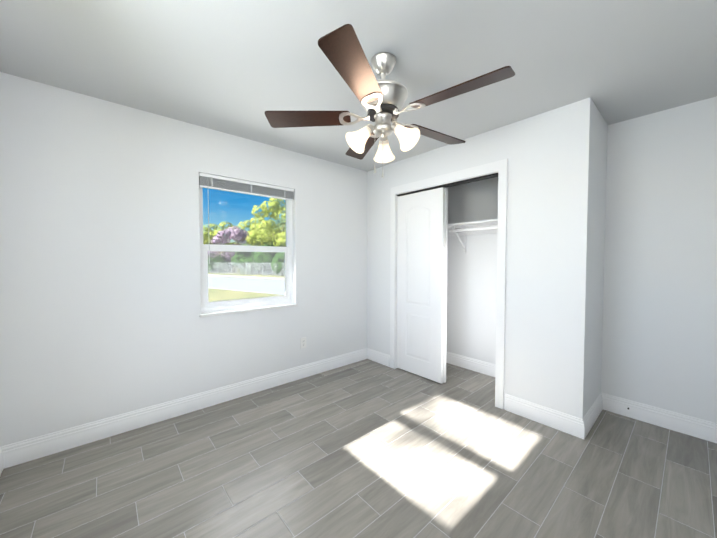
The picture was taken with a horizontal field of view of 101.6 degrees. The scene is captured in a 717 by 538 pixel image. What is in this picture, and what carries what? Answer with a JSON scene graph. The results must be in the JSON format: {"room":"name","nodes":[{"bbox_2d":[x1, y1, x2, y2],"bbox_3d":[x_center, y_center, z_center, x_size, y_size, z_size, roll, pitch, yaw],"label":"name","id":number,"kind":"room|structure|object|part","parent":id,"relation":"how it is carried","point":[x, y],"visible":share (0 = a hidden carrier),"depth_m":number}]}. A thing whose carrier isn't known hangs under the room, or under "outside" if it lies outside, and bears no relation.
{"room":"empty bedroom","nodes":[
{"label":"empty bedroom","id":0,"kind":"room"},
{"bbox_2d":[0,72,366,446],"bbox_3d":[-0.910,-0.019,3.062,4.250,2.440,0.200,-2,2,-41],"label":"wall","id":1,"kind":"structure","parent":0,"point":[100,296],"depth_m":2.22},
{"bbox_2d":[0,445,7,474],"bbox_3d":[-1.112,1.210,0.556,0.016,0.138,3.360,-2,2,-41],"label":"baseboard","id":2,"kind":"structure","parent":1,"relation":"attached to","point":[3,449],"depth_m":1.82},
{"bbox_2d":[8,348,367,466],"bbox_3d":[-1.038,1.140,2.842,3.080,0.138,0.016,-2,2,-41],"label":"baseboard","id":3,"kind":"structure","parent":1,"relation":"attached to","point":[20,452],"depth_m":2.34},
{"bbox_2d":[199,173,293,312],"bbox_3d":[-1.071,-0.229,2.883,0.920,1.228,0.128,-2,2,-41],"label":"window","id":4,"kind":"structure","parent":1,"relation":"in","point":[232,304],"depth_m":2.86},
{"bbox_2d":[207,177,209,263],"bbox_3d":[-1.322,-0.424,2.583,0.010,0.760,0.009,-2,2,-41],"label":"blind wand","id":5,"kind":"object","parent":4,"relation":"hanging from","point":[208,225],"visible":1,"depth_m":2.58},
{"bbox_3d":[-1.041,-0.781,2.832,0.904,0.118,0.038,-2,2,-41],"label":"main window blind rails","id":6,"kind":"part","parent":4,"relation":"part of"},
{"bbox_2d":[200,303,297,317],"bbox_3d":[-1.036,0.397,2.862,0.944,0.023,0.083,-2,2,-41],"label":"window sill","id":7,"kind":"structure","parent":1,"relation":"attached to","point":[218,313],"depth_m":2.80},
{"bbox_2d":[301,337,305,348],"bbox_3d":[-0.604,0.812,3.217,0.070,0.115,0.008,-2,2,-41],"label":"electrical outlet plate","id":8,"kind":"object","parent":1,"relation":"attached to","point":[303,342],"visible":1,"depth_m":3.21},
{"bbox_2d":[0,359,716,537],"bbox_3d":[0.276,1.302,1.747,4.250,0.120,3.800,-2,2,-41],"label":"floor","id":9,"kind":"structure","parent":0,"point":[366,448],"depth_m":1.78},
{"bbox_2d":[0,0,716,171],"bbox_3d":[0.276,-1.272,1.669,4.250,0.150,3.800,-2,2,-41],"label":"ceiling","id":10,"kind":"structure","parent":0,"point":[238,68],"depth_m":1.66},
{"bbox_2d":[264,24,514,177],"bbox_3d":[0.176,-0.857,1.694,1.295,0.680,1.305,-2,2,-41],"label":"ceiling fan","id":11,"kind":"object","parent":10,"relation":"hanging from","point":[382,100],"visible":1,"depth_m":1.60},
{"bbox_2d":[367,97,593,418],"bbox_3d":[0.914,-0.017,2.998,0.110,2.440,2.300,-2,2,-41],"label":"wall","id":12,"kind":"structure","parent":0,"point":[548,155],"depth_m":2.33},
{"bbox_2d":[368,348,389,366],"bbox_3d":[0.255,1.114,3.691,0.016,0.138,0.380,-2,2,-41],"label":"baseboard","id":13,"kind":"structure","parent":12,"relation":"attached to","point":[373,355],"depth_m":3.68},
{"bbox_2d":[397,173,497,195],"bbox_3d":[0.872,-0.851,3.022,0.088,0.012,1.178,-2,2,-41],"label":"track","id":14,"kind":"object","parent":12,"relation":"attached to","point":[494,175],"visible":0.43,"depth_m":2.88},
{"bbox_2d":[397,187,444,383],"bbox_3d":[0.672,0.171,3.250,0.034,2.025,0.612,-2,2,-41],"label":"closet door","id":15,"kind":"structure","parent":14,"relation":"hanging from","point":[420,274],"depth_m":3.21},
{"bbox_2d":[443,188,447,382],"bbox_3d":[0.710,0.171,3.271,0.034,2.025,0.612,-2,2,-41],"label":"closet door","id":16,"kind":"structure","parent":14,"relation":"hanging from","point":[445,284],"depth_m":3.04},
{"bbox_2d":[390,159,507,408],"bbox_3d":[0.865,0.127,3.045,0.128,2.151,1.326,-2,2,-41],"label":"trim","id":17,"kind":"structure","parent":12,"relation":"attached to","point":[500,167],"depth_m":2.57},
{"bbox_2d":[505,394,579,437],"bbox_3d":[1.440,1.155,2.337,0.016,0.138,0.520,-2,2,-41],"label":"baseboard","id":18,"kind":"structure","parent":12,"relation":"attached to","point":[558,420],"depth_m":2.30},
{"bbox_2d":[446,96,716,422],"bbox_3d":[1.800,-0.018,3.041,0.200,2.440,3.400,-2,2,-41],"label":"wall","id":19,"kind":"structure","parent":0,"point":[659,342],"depth_m":2.31},
{"bbox_2d":[446,351,495,376],"bbox_3d":[1.320,1.121,3.460,0.016,0.138,2.190,-2,2,-41],"label":"baseboard","id":20,"kind":"structure","parent":19,"relation":"attached to","point":[472,364],"depth_m":3.44},
{"bbox_2d":[448,219,497,252],"bbox_3d":[1.202,-0.346,3.312,0.330,0.319,2.190,-2,2,-41],"label":"closet shelf","id":21,"kind":"object","parent":19,"relation":"attached to","point":[474,227],"visible":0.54,"depth_m":3.26},
{"bbox_2d":[604,393,716,442],"bbox_3d":[2.463,1.161,2.155,0.016,0.138,1.060,-2,2,-41],"label":"baseboard","id":22,"kind":"structure","parent":19,"relation":"attached to","point":[685,424],"depth_m":2.26},
{"bbox_2d":[586,104,607,412],"bbox_3d":[1.880,0.002,2.388,0.540,2.440,0.110,-2,2,-41],"label":"wall","id":23,"kind":"structure","parent":0,"point":[597,239],"depth_m":2.32},
{"bbox_2d":[580,393,603,438],"bbox_3d":[1.859,1.156,2.321,0.626,0.138,0.016,-2,2,-41],"label":"baseboard","id":24,"kind":"structure","parent":23,"relation":"attached to","point":[589,419],"depth_m":2.27},
{"label":"outside","id":25,"kind":"structure","parent":0,"visible":0},
{"bbox_2d":[208,266,284,301],"bbox_3d":[-13.584,0.299,45.021,200.000,0.200,200.000,-2,2,-41],"label":"ground","id":26,"kind":"structure","parent":25,"point":[227,293],"depth_m":14.21},
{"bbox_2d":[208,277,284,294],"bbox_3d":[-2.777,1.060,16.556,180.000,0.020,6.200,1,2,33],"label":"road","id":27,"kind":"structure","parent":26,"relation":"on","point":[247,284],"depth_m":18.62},
{"bbox_2d":[208,244,285,275],"bbox_3d":[-10.261,-0.680,32.645,9.476,4.242,21.421,-2,2,-41],"label":"shrubs","id":28,"kind":"object","parent":26,"relation":"on","point":[254,259],"depth_m":31.51},
{"bbox_2d":[210,275,284,279],"bbox_3d":[-0.231,0.934,20.504,50.576,0.030,173.303,-2,2,-41],"label":"concrete","id":29,"kind":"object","parent":26,"relation":"on","point":[247,276],"depth_m":27.50},
{"bbox_3d":[1.178,0.232,22.669,43.059,1.300,150.017,-2,2,-41],"label":"fence posts","id":30,"kind":"object","parent":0,"visible":0},
{"bbox_2d":[208,263,284,275],"bbox_3d":[1.178,0.242,22.669,156.002,1.220,0.004,1,2,33],"label":"mesh fence","id":31,"kind":"object","parent":30,"relation":"attached to","point":[259,266],"depth_m":30.91},
{"bbox_3d":[-10.857,-2.939,38.583,11.808,6.680,21.172,-2,2,-41],"label":"trunks","id":32,"kind":"object","parent":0,"visible":0},
{"bbox_2d":[208,226,248,262],"bbox_3d":[-16.109,-2.804,36.403,5.382,5.037,4.400,-2,2,-41],"label":"blossom tree","id":33,"kind":"object","parent":32,"relation":"attached to","point":[222,240],"depth_m":35.70},
{"bbox_2d":[203,198,285,254],"bbox_3d":[-12.159,-5.038,39.111,14.686,8.320,27.012,-2,2,-41],"label":"tree","id":34,"kind":"object","parent":32,"relation":"attached to","point":[260,230],"depth_m":33.67}
]}

